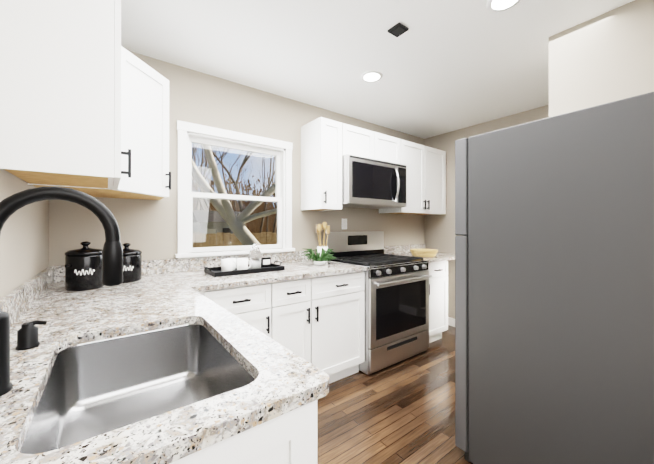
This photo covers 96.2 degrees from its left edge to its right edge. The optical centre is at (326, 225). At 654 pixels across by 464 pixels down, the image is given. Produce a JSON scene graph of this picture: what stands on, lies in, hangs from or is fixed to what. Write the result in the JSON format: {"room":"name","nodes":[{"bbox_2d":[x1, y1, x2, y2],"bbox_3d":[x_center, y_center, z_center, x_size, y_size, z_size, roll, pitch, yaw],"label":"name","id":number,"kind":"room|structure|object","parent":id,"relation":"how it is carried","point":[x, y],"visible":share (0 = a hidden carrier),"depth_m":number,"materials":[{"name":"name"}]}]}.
{"room":"kitchen","nodes":[
{"label":"kitchen","id":0,"kind":"room"},
{"bbox_2d":[0,169,51,298],"bbox_3d":[-0.510,0.027,0.116,0.120,2.440,4.240,0,0,-37],"label":"wall","id":1,"kind":"structure","parent":0,"point":[26,236],"depth_m":1.21,"materials":[{"name":"beige paint"}]},
{"bbox_2d":[0,0,170,199],"bbox_3d":[-1.110,-0.551,1.516,0.595,0.740,1.038,0,0,-37],"label":"upper cabinet","id":2,"kind":"object","parent":1,"relation":"attached to","point":[84,100],"visible":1,"depth_m":1.05,"materials":[{"name":"white wood"}]},
{"bbox_2d":[52,51,423,265],"bbox_3d":[-0.142,0.032,2.968,3.830,2.440,0.120,0,0,-37],"label":"wall","id":3,"kind":"structure","parent":0,"point":[196,97],"depth_m":2.34,"materials":[{"name":"beige paint"}]},
{"bbox_2d":[174,120,294,258],"bbox_3d":[-0.744,-0.234,2.486,0.999,1.080,0.170,0,0,-37],"label":"window","id":4,"kind":"structure","parent":3,"relation":"in","point":[189,134],"depth_m":2.42,"materials":[{"name":"white wood"}]},
{"bbox_2d":[342,219,346,228],"bbox_3d":[0.186,-0.020,3.134,0.075,0.115,0.006,0,0,-37],"label":"wall outlet","id":5,"kind":"object","parent":3,"relation":"attached to","point":[344,223],"visible":1,"depth_m":3.13,"materials":[{"name":"white plastic"}]},
{"bbox_2d":[301,117,445,214],"bbox_3d":[0.647,-0.547,3.257,1.976,0.800,0.362,0,0,-37],"label":"upper cabinet","id":6,"kind":"object","parent":3,"relation":"attached to","point":[327,144],"visible":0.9,"depth_m":2.82,"materials":[{"name":"white wood"}]},
{"bbox_2d":[342,154,406,208],"bbox_3d":[0.419,-0.424,3.015,0.814,0.448,0.473,0,0,-37],"label":"microwave","id":7,"kind":"object","parent":6,"relation":"attached to","point":[370,183],"visible":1,"depth_m":2.83,"materials":[{"name":"silver metal"}]},
{"bbox_2d":[121,0,633,138],"bbox_3d":[1.034,-1.216,1.277,3.980,0.050,4.240,0,0,-37],"label":"ceiling","id":8,"kind":"structure","parent":0,"point":[444,66],"depth_m":1.98,"materials":[{"name":"white paint"}]},
{"bbox_2d":[361,71,382,81],"bbox_3d":[0.356,-1.185,2.331,0.170,0.008,0.170,0,0,-37],"label":"recessed light","id":9,"kind":"object","parent":8,"relation":"in","point":[371,76],"visible":1,"depth_m":2.32,"materials":[{"name":"white plastic"}]},
{"bbox_2d":[388,22,408,36],"bbox_3d":[0.430,-1.182,1.774,0.090,0.016,0.090,0,0,-37],"label":"vent box","id":10,"kind":"object","parent":8,"relation":"attached to","point":[398,29],"visible":1,"depth_m":1.76,"materials":[{"name":"black metal"}]},
{"bbox_2d":[487,0,520,11],"bbox_3d":[0.936,-1.186,1.541,0.170,0.008,0.170,0,0,-37],"label":"recessed light","id":11,"kind":"object","parent":8,"relation":"in","point":[497,5],"visible":1,"depth_m":1.57,"materials":[{"name":"white plastic"}]},
{"bbox_2d":[317,325,472,463],"bbox_3d":[1.034,1.274,1.272,3.980,0.050,4.240,0,0,-37],"label":"floor","id":12,"kind":"structure","parent":0,"point":[402,412],"depth_m":1.94,"materials":[{"name":"brown wood"}]},
{"bbox_2d":[169,400,316,463],"bbox_3d":[-0.632,0.809,0.943,0.673,0.878,1.228,0,0,-37],"label":"base cabinet","id":13,"kind":"object","parent":12,"relation":"on","point":[290,437],"visible":0.15,"depth_m":0.57,"materials":[{"name":"white wood"}]},
{"bbox_2d":[0,264,328,463],"bbox_3d":[-0.624,0.303,0.936,0.678,0.130,1.230,0,0,-37],"label":"countertop","id":14,"kind":"structure","parent":13,"relation":"on","point":[162,293],"depth_m":0.73,"materials":[{"name":"stone"}]},
{"bbox_2d":[15,320,46,349],"bbox_3d":[-0.827,0.302,0.822,0.063,0.071,0.048,0,0,-37],"label":"soap dispenser","id":15,"kind":"object","parent":14,"relation":"on","point":[27,335],"visible":0.98,"depth_m":0.81,"materials":[{"name":"black metal"}]},
{"bbox_2d":[0,187,122,395],"bbox_3d":[-0.632,0.125,0.654,0.289,0.424,0.118,0,0,-37],"label":"faucet","id":16,"kind":"object","parent":14,"relation":"on","point":[112,262],"visible":1,"depth_m":0.65,"materials":[{"name":"black metal"}]},
{"bbox_2d":[65,241,103,290],"bbox_3d":[-1.313,0.212,1.595,0.171,0.254,0.172,0,0,-37],"label":"canister","id":17,"kind":"object","parent":14,"relation":"on","point":[83,268],"visible":0.94,"depth_m":1.53,"materials":[{"name":"black ceramic"}]},
{"bbox_2d":[20,324,254,453],"bbox_3d":[-0.469,0.471,0.768,0.441,0.204,0.639,0,0,-37],"label":"sink","id":18,"kind":"object","parent":14,"relation":"in","point":[95,388],"visible":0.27,"depth_m":0.94,"materials":[{"name":"silver metal"}]},
{"bbox_2d":[199,271,364,383],"bbox_3d":[-0.392,0.812,2.289,1.334,0.878,0.656,0,0,-37],"label":"base cabinet","id":19,"kind":"object","parent":12,"relation":"on","point":[318,322],"visible":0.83,"depth_m":2.14,"materials":[{"name":"white wood"}]},
{"bbox_2d":[29,250,366,284],"bbox_3d":[-0.661,0.306,2.089,2.002,0.130,0.658,0,0,-37],"label":"countertop","id":20,"kind":"structure","parent":19,"relation":"on","point":[297,266],"depth_m":2.21,"materials":[{"name":"stone"}]},
{"bbox_2d":[123,243,141,282],"bbox_3d":[-1.233,0.222,1.804,0.161,0.234,0.162,0,0,-37],"label":"canister","id":21,"kind":"object","parent":20,"relation":"on","point":[132,265],"visible":0.69,"depth_m":1.77,"materials":[{"name":"black ceramic"}]},
{"bbox_2d":[204,244,284,276],"bbox_3d":[-0.615,0.240,2.206,0.568,0.198,0.270,0,0,-37],"label":"tray","id":22,"kind":"object","parent":20,"relation":"on","point":[256,264],"visible":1,"depth_m":2.16,"materials":[{"name":"black"}]},
{"bbox_2d":[301,248,335,264],"bbox_3d":[-0.057,0.268,2.571,0.358,0.145,0.290,0,0,-37],"label":"herb plant","id":23,"kind":"object","parent":20,"relation":"on","point":[322,259],"visible":1,"depth_m":2.53,"materials":[{"name":"green plant"}]},
{"bbox_2d":[316,222,329,261],"bbox_3d":[-0.042,0.151,2.807,0.136,0.380,0.111,0,0,-37],"label":"utensil crock","id":24,"kind":"object","parent":20,"relation":"on","point":[324,226],"visible":0.69,"depth_m":2.78,"materials":[{"name":"beige wood"}]},
{"bbox_2d":[323,231,431,374],"bbox_3d":[0.505,0.657,2.898,0.820,1.190,0.718,0,0,-37],"label":"range","id":25,"kind":"object","parent":12,"relation":"on","point":[396,290],"visible":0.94,"depth_m":2.66,"materials":[{"name":"silver metal"}]},
{"bbox_2d":[428,261,447,342],"bbox_3d":[0.979,0.814,3.319,0.432,0.878,0.656,0,0,-37],"label":"base cabinet","id":26,"kind":"object","parent":12,"relation":"on","point":[438,301],"visible":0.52,"depth_m":3.12,"materials":[{"name":"white wood"}]},
{"bbox_2d":[384,244,454,262],"bbox_3d":[1.164,0.308,3.464,0.896,0.130,0.648,0,0,-37],"label":"countertop","id":27,"kind":"structure","parent":26,"relation":"on","point":[403,250],"depth_m":3.55,"materials":[{"name":"stone"}]},
{"bbox_2d":[410,249,437,256],"bbox_3d":[1.086,0.304,3.288,0.300,0.076,0.300,0,0,-37],"label":"bowl","id":28,"kind":"object","parent":27,"relation":"on","point":[423,252],"visible":1,"depth_m":3.19,"materials":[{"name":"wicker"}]},
{"bbox_2d":[455,92,653,463],"bbox_3d":[1.237,0.383,1.458,0.705,1.733,0.870,0,0,-37],"label":"refrigerator","id":29,"kind":"object","parent":12,"relation":"on","point":[554,295],"visible":1,"depth_m":1.23,"materials":[{"name":"stainless steel"},{"name":"painted metal"}]},
{"bbox_2d":[424,106,543,318],"bbox_3d":[1.957,0.033,3.261,0.120,2.440,1.910,0,0,-37],"label":"wall","id":30,"kind":"structure","parent":0,"point":[439,230],"depth_m":3.69,"materials":[{"name":"beige paint"}]},
{"bbox_2d":[448,317,454,326],"bbox_3d":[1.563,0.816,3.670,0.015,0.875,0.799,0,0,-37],"label":"baseboard","id":31,"kind":"structure","parent":30,"relation":"attached to","point":[451,321],"depth_m":3.65,"materials":[{"name":"white wood"}]},
{"bbox_2d":[544,0,653,117],"bbox_3d":[2.109,0.028,1.000,0.120,2.440,2.210,0,0,-37],"label":"wall","id":32,"kind":"structure","parent":0,"point":[606,57],"depth_m":1.65,"materials":[{"name":"beige paint"}]},
{"label":"outside","id":33,"kind":"structure","parent":0,"visible":0},
{"bbox_3d":[-13.851,2.057,42.985,90.000,0.050,79.400,0,0,-37],"label":"ground","id":34,"kind":"structure","parent":33,"visible":0},
{"bbox_2d":[193,210,247,246],"bbox_3d":[-6.997,0.509,18.860,3.100,2.950,2.500,0,0,-37],"label":"shed","id":35,"kind":"object","parent":34,"relation":"on","point":[208,221],"depth_m":17.80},
{"bbox_2d":[192,151,276,232],"bbox_3d":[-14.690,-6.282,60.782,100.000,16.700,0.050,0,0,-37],"label":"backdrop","id":36,"kind":"object","parent":34,"relation":"on","point":[258,209],"depth_m":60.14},
{"bbox_2d":[192,232,276,247],"bbox_3d":[-2.280,1.137,15.057,26.985,1.680,0.030,0,0,-37],"label":"fence","id":37,"kind":"object","parent":34,"relation":"on","point":[233,237],"depth_m":13.30,"materials":[{"name":"brown wood"}]},
{"bbox_2d":[192,145,276,245],"bbox_3d":[-1.506,-3.143,7.059,11.670,10.336,10.208,0,0,-37],"label":"tree","id":38,"kind":"object","parent":34,"relation":"on","point":[223,212],"depth_m":7.48,"materials":[{"name":"grey plant"}]},
{"bbox_2d":[192,143,276,232],"bbox_3d":[-6.495,-7.562,32.410,29.463,19.286,26.041,0,0,-37],"label":"tree","id":39,"kind":"object","parent":34,"relation":"on","point":[199,200],"depth_m":28.55,"materials":[{"name":"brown plant"}]}
]}

